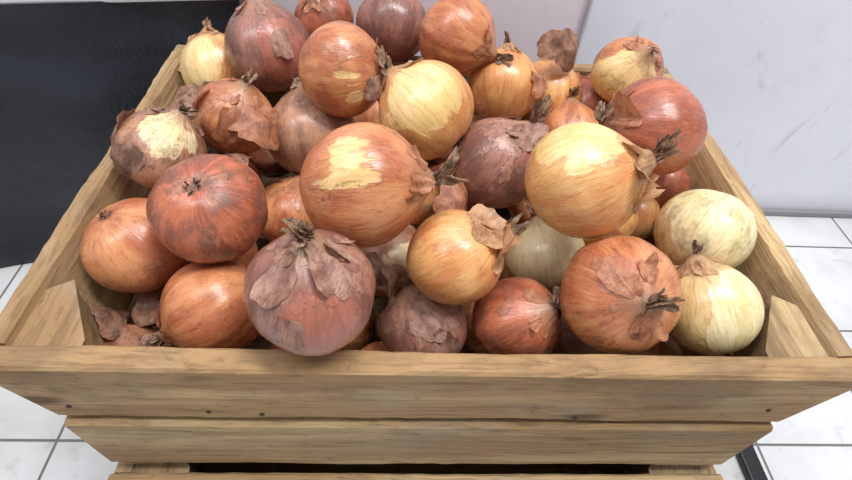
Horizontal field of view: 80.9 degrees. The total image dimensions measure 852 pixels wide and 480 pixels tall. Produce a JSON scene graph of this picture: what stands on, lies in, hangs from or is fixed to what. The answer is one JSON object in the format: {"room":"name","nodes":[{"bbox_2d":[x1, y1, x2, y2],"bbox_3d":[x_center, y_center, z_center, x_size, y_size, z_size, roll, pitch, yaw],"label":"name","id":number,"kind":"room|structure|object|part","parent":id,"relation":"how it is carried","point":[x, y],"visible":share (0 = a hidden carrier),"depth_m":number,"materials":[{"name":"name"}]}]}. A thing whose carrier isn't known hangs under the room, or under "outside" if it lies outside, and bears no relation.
{"room":"grocery store","nodes":[
{"label":"grocery store","id":0,"kind":"room"},
{"bbox_2d":[0,216,851,479],"bbox_3d":[0.095,0.704,0.283,3.800,0.020,2.220,2,48,-3],"label":"floor","id":1,"kind":"structure","parent":0,"point":[814,443],"depth_m":0.68,"materials":[{"name":"white tile"}]},
{"bbox_2d":[0,0,243,267],"bbox_3d":[-0.775,-0.117,0.654,1.100,0.425,0.113,-6,49,-10],"label":"wall panel","id":2,"kind":"object","parent":1,"relation":"on","point":[69,68],"visible":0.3,"depth_m":0.61,"materials":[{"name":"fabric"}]},
{"bbox_3d":[-0.765,-0.260,0.511,1.100,0.020,0.091,-6,49,-10],"label":"lid","id":3,"kind":"part","parent":2,"relation":"part of","materials":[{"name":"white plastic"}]},
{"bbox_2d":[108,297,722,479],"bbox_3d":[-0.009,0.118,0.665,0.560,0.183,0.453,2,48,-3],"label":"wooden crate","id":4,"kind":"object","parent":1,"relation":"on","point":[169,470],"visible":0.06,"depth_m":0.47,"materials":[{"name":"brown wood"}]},
{"bbox_3d":[-0.244,0.249,0.533,0.049,0.178,0.057,2,48,-3],"label":"corner post","id":5,"kind":"part","parent":4,"relation":"part of","materials":[{"name":"brown wood"}]},
{"bbox_2d":[0,44,851,465],"bbox_3d":[0.001,-0.008,0.537,0.604,0.182,0.429,2,48,-3],"label":"wooden crate","id":6,"kind":"object","parent":4,"relation":"on","point":[258,403],"visible":0.41,"depth_m":0.37,"materials":[{"name":"brown wood"}]},
{"bbox_3d":[-0.262,0.104,0.412,0.043,0.161,0.061,2,48,-3],"label":"corner post","id":7,"kind":"part","parent":6,"relation":"part of","materials":[{"name":"brown wood"}]},
{"bbox_2d":[80,0,764,355],"bbox_3d":[0.004,-0.063,0.509,0.566,0.276,0.490,2,48,-3],"label":"pile","id":8,"kind":"object","parent":6,"relation":"in","point":[377,150],"visible":0.95,"depth_m":0.40,"materials":[{"name":"orange food"}]},
{"bbox_3d":[0.270,0.119,0.440,0.043,0.161,0.061,2,48,-3],"label":"corner post","id":9,"kind":"part","parent":6,"relation":"part of","materials":[{"name":"brown wood"}]},
{"bbox_3d":[0.231,0.262,0.557,0.049,0.178,0.057,2,48,-3],"label":"corner post","id":10,"kind":"part","parent":4,"relation":"part of","materials":[{"name":"brown wood"}]},
{"bbox_2d":[736,444,767,479],"bbox_3d":[0.426,0.311,0.640,0.024,0.012,0.770,2,48,-3],"label":"rail","id":11,"kind":"object","parent":1,"relation":"on","point":[750,464],"visible":0.02,"depth_m":0.65,"materials":[{"name":"black metal"}]},
{"bbox_2d":[271,0,588,61],"bbox_3d":[-0.739,-0.927,0.056,2.022,2.400,0.074,2,48,-3],"label":"wall","id":12,"kind":"structure","parent":0,"point":[525,21],"depth_m":0.70,"materials":[{"name":"white paint"}]},
{"bbox_2d":[575,0,592,59],"bbox_3d":[0.272,-0.869,0.081,0.003,2.400,0.007,2,48,-3],"label":"trim","id":13,"kind":"structure","parent":12,"relation":"attached to","point":[590,1],"depth_m":0.70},
{"bbox_2d":[574,0,851,210],"bbox_3d":[1.159,-0.873,0.154,1.776,2.400,0.080,2,48,-3],"label":"panel","id":14,"kind":"object","parent":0,"point":[771,80],"depth_m":0.77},
{"bbox_2d":[761,208,851,217],"bbox_3d":[1.029,-0.045,1.006,1.700,0.014,0.009,2,48,-3],"label":"baseboard","id":15,"kind":"structure","parent":14,"relation":"attached to","point":[767,212],"depth_m":0.99,"materials":[{"name":"grey"}]}
]}

